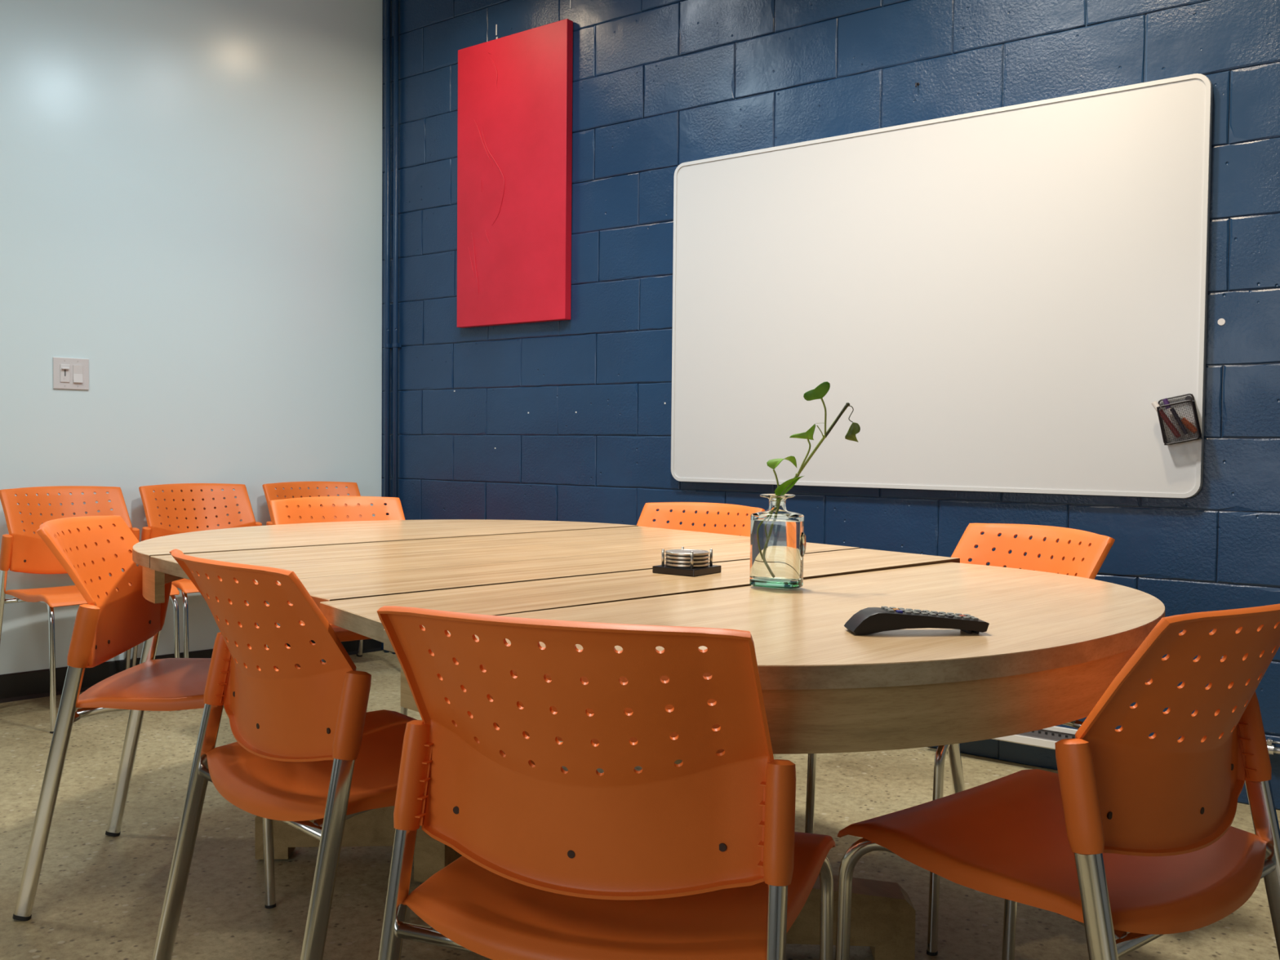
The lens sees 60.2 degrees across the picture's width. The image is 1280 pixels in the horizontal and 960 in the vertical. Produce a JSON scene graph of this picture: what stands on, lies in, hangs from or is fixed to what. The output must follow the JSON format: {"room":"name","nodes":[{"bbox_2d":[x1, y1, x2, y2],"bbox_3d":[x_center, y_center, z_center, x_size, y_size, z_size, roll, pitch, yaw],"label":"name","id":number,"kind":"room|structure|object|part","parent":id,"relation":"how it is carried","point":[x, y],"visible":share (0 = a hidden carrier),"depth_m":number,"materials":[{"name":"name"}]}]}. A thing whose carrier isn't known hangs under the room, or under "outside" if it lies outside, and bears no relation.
{"room":"meeting room","nodes":[
{"label":"meeting room","id":0,"kind":"room"},
{"bbox_2d":[0,0,382,674],"bbox_3d":[-3.529,-0.824,3.028,6.296,3.350,0.120,-1,3,-44],"label":"wall","id":1,"kind":"structure","parent":0,"point":[191,190],"depth_m":4.52,"materials":[{"name":"white paint"}]},
{"bbox_2d":[53,356,88,390],"bbox_3d":[-2.180,-0.408,4.231,0.127,0.120,0.018,-1,3,-44],"label":"light switch","id":2,"kind":"object","parent":1,"relation":"attached to","point":[68,373],"visible":1,"depth_m":4.23,"materials":[{"name":"white plastic"}]},
{"bbox_2d":[0,639,382,702],"bbox_3d":[-3.481,0.800,3.049,6.241,0.104,0.012,-1,3,-44],"label":"baseboard","id":3,"kind":"structure","parent":1,"relation":"attached to","point":[28,685],"depth_m":4.24,"materials":[{"name":"black rubber"}]},
{"bbox_2d":[0,649,1279,959],"bbox_3d":[-1.005,0.990,1.070,8.257,0.100,6.600,2,2,36],"label":"floor","id":4,"kind":"structure","parent":0,"point":[99,895],"depth_m":2.52,"materials":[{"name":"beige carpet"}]},
{"bbox_2d":[0,485,179,733],"bbox_3d":[-2.010,0.433,4.005,0.531,0.806,0.507,2,2,41],"label":"chair","id":5,"kind":"object","parent":4,"relation":"on","point":[21,551],"visible":0.52,"depth_m":4.00,"materials":[{"name":"orange plastic"}]},
{"bbox_3d":[-2.292,0.517,3.942,0.160,0.627,0.020,2,2,33],"label":"leg","id":6,"kind":"part","parent":5,"relation":"part of","materials":[{"name":"silver metal"}]},
{"bbox_3d":[-2.090,0.618,3.830,0.033,0.437,0.415,-1,3,-44],"label":"leg","id":7,"kind":"part","parent":5,"relation":"part of","materials":[{"name":"silver metal"}]},
{"bbox_3d":[-2.146,0.186,4.117,0.166,0.322,0.436,2,2,41],"label":"backrest","id":8,"kind":"part","parent":5,"relation":"part of","materials":[{"name":"orange plastic"}]},
{"bbox_3d":[-1.983,0.406,3.981,0.450,0.055,0.460,2,2,41],"label":"seat","id":9,"kind":"part","parent":5,"relation":"part of","materials":[{"name":"orange plastic"}]},
{"bbox_3d":[-1.986,0.509,4.296,0.020,0.627,0.160,-1,2,-41],"label":"leg","id":10,"kind":"part","parent":5,"relation":"part of","materials":[{"name":"silver metal"}]},
{"bbox_3d":[-1.843,0.611,4.116,0.415,0.437,0.033,2,2,35],"label":"leg","id":11,"kind":"part","parent":5,"relation":"part of","materials":[{"name":"silver metal"}]},
{"bbox_2d":[12,515,300,920],"bbox_3d":[-1.050,0.491,2.506,0.531,0.806,0.507,0,2,-5],"label":"chair","id":12,"kind":"object","parent":4,"relation":"on","point":[113,623],"visible":0.64,"depth_m":2.47,"materials":[{"name":"orange plastic"}]},
{"bbox_3d":[-1.198,0.583,2.260,0.160,0.627,0.020,0,2,-13],"label":"leg","id":13,"kind":"part","parent":12,"relation":"part of","materials":[{"name":"silver metal"}]},
{"bbox_3d":[-1.229,0.248,2.482,0.166,0.322,0.436,0,2,-5],"label":"backrest","id":14,"kind":"part","parent":12,"relation":"part of","materials":[{"name":"orange plastic"}]},
{"bbox_3d":[-1.242,0.567,2.726,0.160,0.627,0.020,1,2,3],"label":"leg","id":15,"kind":"part","parent":12,"relation":"part of","materials":[{"name":"silver metal"}]},
{"bbox_3d":[-0.975,0.678,2.330,0.415,0.437,0.033,1,2,0],"label":"leg","id":16,"kind":"part","parent":12,"relation":"part of","materials":[{"name":"silver metal"}]},
{"bbox_3d":[-1.014,0.463,2.509,0.450,0.055,0.460,0,2,-5],"label":"seat","id":17,"kind":"part","parent":12,"relation":"part of","materials":[{"name":"orange plastic"}]},
{"bbox_2d":[129,483,262,667],"bbox_3d":[-1.684,0.424,4.374,0.507,0.806,0.531,-1,3,-44],"label":"chair","id":18,"kind":"object","parent":4,"relation":"on","point":[154,529],"visible":0.52,"depth_m":4.49,"materials":[{"name":"orange plastic"}]},
{"bbox_3d":[-1.971,0.508,4.337,0.160,0.627,0.020,2,2,38],"label":"leg","id":19,"kind":"part","parent":18,"relation":"part of","materials":[{"name":"silver metal"}]},
{"bbox_3d":[-1.780,0.609,4.206,0.033,0.437,0.415,-1,2,-38],"label":"leg","id":20,"kind":"part","parent":18,"relation":"part of","materials":[{"name":"silver metal"}]},
{"bbox_3d":[-1.659,0.397,4.348,0.460,0.055,0.450,-1,3,-44],"label":"seat","id":21,"kind":"part","parent":18,"relation":"part of","materials":[{"name":"orange plastic"}]},
{"bbox_3d":[-1.808,0.177,4.498,0.436,0.322,0.166,-1,3,-44],"label":"backrest","id":22,"kind":"part","parent":18,"relation":"part of","materials":[{"name":"orange plastic"}]},
{"bbox_2d":[256,481,363,657],"bbox_3d":[-1.315,0.417,4.705,0.507,0.806,0.531,-1,2,-41],"label":"chair","id":23,"kind":"object","parent":4,"relation":"on","point":[271,493],"visible":0.13,"depth_m":4.87,"materials":[{"name":"orange plastic"}]},
{"bbox_3d":[-1.432,0.169,4.836,0.436,0.322,0.166,-1,2,-41],"label":"backrest","id":24,"kind":"part","parent":23,"relation":"part of","materials":[{"name":"orange plastic"}]},
{"bbox_3d":[-1.248,0.493,4.989,0.020,0.627,0.160,-1,2,-33],"label":"leg","id":25,"kind":"part","parent":23,"relation":"part of","materials":[{"name":"silver metal"}]},
{"bbox_2d":[266,496,408,715],"bbox_3d":[-0.861,0.464,3.397,0.507,0.806,0.531,-1,2,-36],"label":"chair","id":26,"kind":"object","parent":4,"relation":"on","point":[279,513],"visible":0.21,"depth_m":3.56,"materials":[{"name":"orange plastic"}]},
{"bbox_3d":[-0.840,0.437,3.367,0.460,0.055,0.450,-1,2,-36],"label":"seat","id":27,"kind":"part","parent":26,"relation":"part of","materials":[{"name":"orange plastic"}]},
{"bbox_3d":[-0.965,0.216,3.537,0.436,0.322,0.166,-1,2,-36],"label":"backrest","id":28,"kind":"part","parent":26,"relation":"part of","materials":[{"name":"orange plastic"}]},
{"bbox_3d":[-0.770,0.541,3.674,0.020,0.627,0.160,0,2,-28],"label":"leg","id":29,"kind":"part","parent":26,"relation":"part of","materials":[{"name":"silver metal"}]},
{"bbox_2d":[151,548,534,959],"bbox_3d":[-0.502,0.516,1.880,0.531,0.806,0.507,-1,3,-44],"label":"chair","id":30,"kind":"object","parent":4,"relation":"on","point":[308,747],"visible":0.83,"depth_m":1.70,"materials":[{"name":"orange plastic"}]},
{"bbox_3d":[-0.788,0.597,1.932,0.160,0.627,0.020,-1,2,-36],"label":"leg","id":31,"kind":"part","parent":30,"relation":"part of","materials":[{"name":"silver metal"}]},
{"bbox_3d":[-0.631,0.278,1.745,0.166,0.322,0.436,-1,3,-44],"label":"backrest","id":32,"kind":"part","parent":30,"relation":"part of","materials":[{"name":"orange plastic"}]},
{"bbox_3d":[-0.462,0.611,1.596,0.020,0.627,0.160,2,2,38],"label":"leg","id":33,"kind":"part","parent":30,"relation":"part of","materials":[{"name":"silver metal"}]},
{"bbox_3d":[-0.330,0.701,1.791,0.415,0.437,0.033,-1,2,-38],"label":"leg","id":34,"kind":"part","parent":30,"relation":"part of","materials":[{"name":"silver metal"}]},
{"bbox_3d":[-0.476,0.488,1.903,0.450,0.055,0.460,-1,3,-44],"label":"seat","id":35,"kind":"part","parent":30,"relation":"part of","materials":[{"name":"orange plastic"}]},
{"bbox_3d":[-0.593,0.690,2.062,0.033,0.437,0.415,2,2,40],"label":"leg","id":36,"kind":"part","parent":30,"relation":"part of","materials":[{"name":"silver metal"}]},
{"bbox_2d":[377,605,835,959],"bbox_3d":[-0.024,0.537,1.379,0.507,0.806,0.531,1,2,20],"label":"chair","id":37,"kind":"object","parent":4,"relation":"on","point":[702,856],"visible":1,"depth_m":1.21,"materials":[{"name":"orange plastic"}]},
{"bbox_3d":[-0.303,0.622,1.303,0.020,0.627,0.160,2,2,28],"label":"leg","id":38,"kind":"part","parent":37,"relation":"part of","materials":[{"name":"silver metal"}]},
{"bbox_3d":[-0.012,0.508,1.411,0.460,0.055,0.450,1,2,20],"label":"seat","id":39,"kind":"part","parent":37,"relation":"part of","materials":[{"name":"orange plastic"}]},
{"bbox_3d":[0.136,0.632,1.142,0.020,0.627,0.160,1,2,12],"label":"leg","id":40,"kind":"part","parent":37,"relation":"part of","materials":[{"name":"silver metal"}]},
{"bbox_3d":[0.172,0.720,1.375,0.033,0.437,0.415,1,2,26],"label":"leg","id":41,"kind":"part","parent":37,"relation":"part of","materials":[{"name":"silver metal"}]},
{"bbox_2d":[132,519,1164,959],"bbox_3d":[-0.171,0.534,2.358,1.496,0.743,2.394,-1,3,-44],"label":"conference table","id":42,"kind":"object","parent":4,"relation":"on","point":[1051,646],"visible":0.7,"depth_m":1.77,"materials":[{"name":"brown wood"}]},
{"bbox_2d":[652,546,721,577],"bbox_3d":[0.089,0.153,2.095,0.094,0.045,0.094,2,2,36],"label":"holder","id":43,"kind":"object","parent":42,"relation":"on","point":[663,568],"visible":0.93,"depth_m":2.06,"materials":[{"name":"black wood"}]},
{"bbox_3d":[0.044,0.147,2.088,0.005,0.033,0.005,2,2,36],"label":"post","id":44,"kind":"part","parent":43,"relation":"part of","materials":[{"name":"silver metal"}]},
{"bbox_2d":[665,561,709,568],"bbox_3d":[0.089,0.160,2.096,0.084,0.006,0.084,2,2,36],"label":"coaster","id":45,"kind":"object","parent":43,"relation":"on","point":[671,565],"visible":0.52,"depth_m":2.06,"materials":[{"name":"silver metal"}]},
{"bbox_2d":[665,558,709,564],"bbox_3d":[0.089,0.152,2.095,0.084,0.006,0.084,2,2,36],"label":"coaster","id":46,"kind":"object","parent":45,"relation":"on","point":[669,561],"visible":0.63,"depth_m":2.06,"materials":[{"name":"grey metal"}]},
{"bbox_2d":[665,554,709,560],"bbox_3d":[0.090,0.145,2.095,0.084,0.006,0.084,2,2,36],"label":"coaster","id":47,"kind":"object","parent":46,"relation":"on","point":[668,557],"visible":0.54,"depth_m":2.06,"materials":[{"name":"grey metal"}]},
{"bbox_2d":[665,549,709,556],"bbox_3d":[0.090,0.138,2.095,0.084,0.006,0.084,2,2,36],"label":"coaster","id":48,"kind":"object","parent":47,"relation":"on","point":[680,553],"visible":0.98,"depth_m":2.08,"materials":[{"name":"grey metal"}]},
{"bbox_3d":[0.097,0.149,2.049,0.005,0.033,0.005,2,2,36],"label":"post","id":49,"kind":"part","parent":43,"relation":"part of","materials":[{"name":"silver metal"}]},
{"bbox_3d":[0.136,0.147,2.102,0.005,0.033,0.005,2,2,36],"label":"post","id":50,"kind":"part","parent":43,"relation":"part of","materials":[{"name":"silver metal"}]},
{"bbox_2d":[749,493,806,588],"bbox_3d":[0.239,0.104,1.905,0.096,0.158,0.059,1,2,24],"label":"glass bottle","id":51,"kind":"object","parent":42,"relation":"on","point":[778,541],"visible":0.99,"depth_m":1.88,"materials":[{"name":"clear glass"}]},
{"bbox_2d":[766,381,860,495],"bbox_3d":[0.291,0.000,1.901,0.174,0.338,0.022,1,2,2],"label":"pothos cutting","id":52,"kind":"object","parent":51,"relation":"in","point":[820,391],"visible":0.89,"depth_m":1.90,"materials":[{"name":"green plant"}]},
{"bbox_3d":[0.285,0.020,1.903,0.142,0.297,0.009,0,2,-2],"label":"stem","id":53,"kind":"part","parent":52,"relation":"part of","materials":[{"name":"green plant"}]},
{"bbox_2d":[844,606,989,635],"bbox_3d":[0.362,0.184,1.448,0.180,0.032,0.047,0,2,-5],"label":"remote control","id":54,"kind":"object","parent":42,"relation":"on","point":[868,620],"visible":1,"depth_m":1.43,"materials":[{"name":"black plastic"}]},
{"bbox_2d":[636,502,775,759],"bbox_3d":[0.065,0.478,3.215,0.507,0.806,0.531,2,2,37],"label":"chair","id":55,"kind":"object","parent":4,"relation":"on","point":[649,513],"visible":0.16,"depth_m":3.40,"materials":[{"name":"orange plastic"}]},
{"bbox_3d":[0.176,0.233,3.354,0.436,0.322,0.166,2,2,37],"label":"backrest","id":56,"kind":"part","parent":55,"relation":"part of","materials":[{"name":"orange plastic"}]},
{"bbox_2d":[804,523,1115,955],"bbox_3d":[0.709,0.510,2.432,0.531,0.806,0.507,0,2,-25],"label":"chair","id":57,"kind":"object","parent":4,"relation":"on","point":[1081,559],"visible":0.22,"depth_m":2.52,"materials":[{"name":"orange plastic"}]},
{"bbox_3d":[0.574,0.684,2.583,0.415,0.437,0.033,0,2,-19],"label":"leg","id":58,"kind":"part","parent":57,"relation":"part of","materials":[{"name":"silver metal"}]},
{"bbox_3d":[0.763,0.586,2.719,0.160,0.627,0.020,-1,2,-33],"label":"leg","id":59,"kind":"part","parent":57,"relation":"part of","materials":[{"name":"silver metal"}]},
{"bbox_3d":[0.738,0.697,2.236,0.413,0.437,0.058,0,2,-25],"label":"leg","id":60,"kind":"part","parent":57,"relation":"part of","materials":[{"name":"silver metal"}]},
{"bbox_3d":[0.877,0.267,2.502,0.166,0.322,0.436,0,2,-25],"label":"backrest","id":61,"kind":"part","parent":57,"relation":"part of","materials":[{"name":"orange plastic"}]},
{"bbox_2d":[835,604,1279,959],"bbox_3d":[0.614,0.538,1.523,0.507,0.806,0.531,-1,2,-39],"label":"chair","id":62,"kind":"object","parent":4,"relation":"on","point":[1133,833],"visible":1,"depth_m":1.36,"materials":[{"name":"orange plastic"}]},
{"bbox_3d":[0.423,0.720,1.451,0.058,0.437,0.413,-1,2,-39],"label":"leg","id":63,"kind":"part","parent":62,"relation":"part of","materials":[{"name":"silver metal"}]},
{"bbox_3d":[0.722,0.715,1.693,0.033,0.437,0.415,-1,2,-33],"label":"leg","id":64,"kind":"part","parent":62,"relation":"part of","materials":[{"name":"silver metal"}]},
{"bbox_3d":[0.592,0.509,1.549,0.460,0.055,0.450,-1,2,-39],"label":"seat","id":65,"kind":"part","parent":62,"relation":"part of","materials":[{"name":"orange plastic"}]},
{"bbox_3d":[0.537,0.632,1.246,0.020,0.627,0.160,-1,2,-31],"label":"leg","id":66,"kind":"part","parent":62,"relation":"part of","materials":[{"name":"silver metal"}]},
{"bbox_3d":[0.731,0.303,1.373,0.436,0.322,0.166,-1,2,-39],"label":"backrest","id":67,"kind":"part","parent":62,"relation":"part of","materials":[{"name":"orange plastic"}]},
{"bbox_3d":[0.902,0.626,1.540,0.160,0.627,0.020,2,3,43],"label":"leg","id":68,"kind":"part","parent":62,"relation":"part of","materials":[{"name":"silver metal"}]},
{"bbox_2d":[381,0,1279,809],"bbox_3d":[1.431,-0.785,3.282,6.664,3.350,0.128,2,2,36],"label":"wall","id":69,"kind":"structure","parent":0,"point":[566,420],"depth_m":3.90,"materials":[{"name":"blue brick"}]},
{"bbox_2d":[383,0,392,653],"bbox_3d":[-1.168,-0.869,5.102,0.045,3.350,0.031,2,2,36],"label":"conduit","id":70,"kind":"object","parent":69,"relation":"attached to","point":[387,345],"visible":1,"depth_m":5.08,"materials":[{"name":"metal"}]},
{"bbox_2d":[392,0,401,653],"bbox_3d":[-1.122,-0.868,5.067,0.045,3.350,0.030,2,2,36],"label":"conduit","id":71,"kind":"object","parent":69,"relation":"attached to","point":[396,344],"visible":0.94,"depth_m":5.05,"materials":[{"name":"metal"}]},
{"bbox_2d":[457,18,573,328],"bbox_3d":[-0.534,-1.254,4.617,0.618,1.194,0.040,2,2,36],"label":"canvas","id":72,"kind":"object","parent":69,"relation":"attached to","point":[514,159],"visible":1,"depth_m":4.58},
{"bbox_2d":[671,73,1213,497],"bbox_3d":[0.856,-0.564,3.615,1.807,1.185,0.029,2,2,36],"label":"whiteboard","id":73,"kind":"object","parent":69,"relation":"attached to","point":[1003,299],"visible":1,"depth_m":3.49,"materials":[{"name":"grey plastic"}]},
{"bbox_2d":[1156,393,1202,445],"bbox_3d":[1.513,-0.170,3.098,0.116,0.146,0.037,2,2,36],"label":"holder","id":74,"kind":"object","parent":73,"relation":"attached to","point":[1188,398],"visible":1,"depth_m":3.09,"materials":[{"name":"black metal"}]},
{"bbox_2d":[1151,400,1180,438],"bbox_3d":[1.483,-0.171,3.111,0.079,0.106,0.016,2,2,37],"label":"marker","id":75,"kind":"object","parent":74,"relation":"in","point":[1155,404],"visible":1,"depth_m":3.11,"materials":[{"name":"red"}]},
{"bbox_2d":[1162,398,1182,437],"bbox_3d":[1.505,-0.175,3.115,0.056,0.113,0.014,2,2,38],"label":"marker","id":76,"kind":"object","parent":74,"relation":"in","point":[1165,401],"visible":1,"depth_m":3.12,"materials":[{"name":"purple"}]},
{"bbox_2d":[1170,408,1188,437],"bbox_3d":[1.511,-0.161,3.088,0.052,0.084,0.012,2,2,38],"label":"marker","id":77,"kind":"object","parent":74,"relation":"in","point":[1171,408],"visible":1,"depth_m":3.08,"materials":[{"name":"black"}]},
{"bbox_2d":[1180,415,1197,433],"bbox_3d":[1.536,-0.155,3.091,0.052,0.051,0.018,2,2,34],"label":"marker","id":78,"kind":"object","parent":74,"relation":"in","point":[1181,415],"visible":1,"depth_m":3.08,"materials":[{"name":"orange"}]},
{"bbox_2d":[992,726,1077,749],"bbox_3d":[1.228,0.778,3.353,0.750,0.056,0.064,2,2,36],"label":"wall heater","id":79,"kind":"object","parent":69,"relation":"attached to","point":[1049,735],"visible":0.15,"depth_m":3.35,"materials":[{"name":"white metal"}]},
{"bbox_3d":[1.215,0.794,3.335,0.750,0.025,0.019,2,2,36],"label":"rail","id":80,"kind":"part","parent":79,"relation":"part of","materials":[{"name":"white metal"}]},
{"bbox_3d":[1.244,0.757,3.374,0.750,0.014,0.010,2,2,36],"label":"rail","id":81,"kind":"part","parent":79,"relation":"part of","materials":[{"name":"white metal"}]},
{"bbox_2d":[1217,318,1225,324],"bbox_3d":[1.619,-0.440,3.073,0.019,0.019,0.002,2,2,36],"label":"sticker","id":82,"kind":"object","parent":69,"relation":"attached to","point":[1220,322],"visible":1,"depth_m":3.07,"materials":[{"name":"white"}]},
{"bbox_2d":[1266,737,1279,755],"bbox_3d":[2.086,0.739,2.736,1.320,0.042,0.034,2,2,36],"label":"pipe","id":83,"kind":"object","parent":69,"relation":"attached to","point":[1273,750],"visible":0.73,"depth_m":3.00,"materials":[{"name":"silver metal"}]},
{"bbox_2d":[1017,733,1058,741],"bbox_3d":[1.228,0.792,3.353,0.750,0.004,0.050,2,2,36],"label":"vent","id":84,"kind":"object","parent":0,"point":[1020,737],"depth_m":3.36,"materials":[{"name":"grey metal"}]}
]}

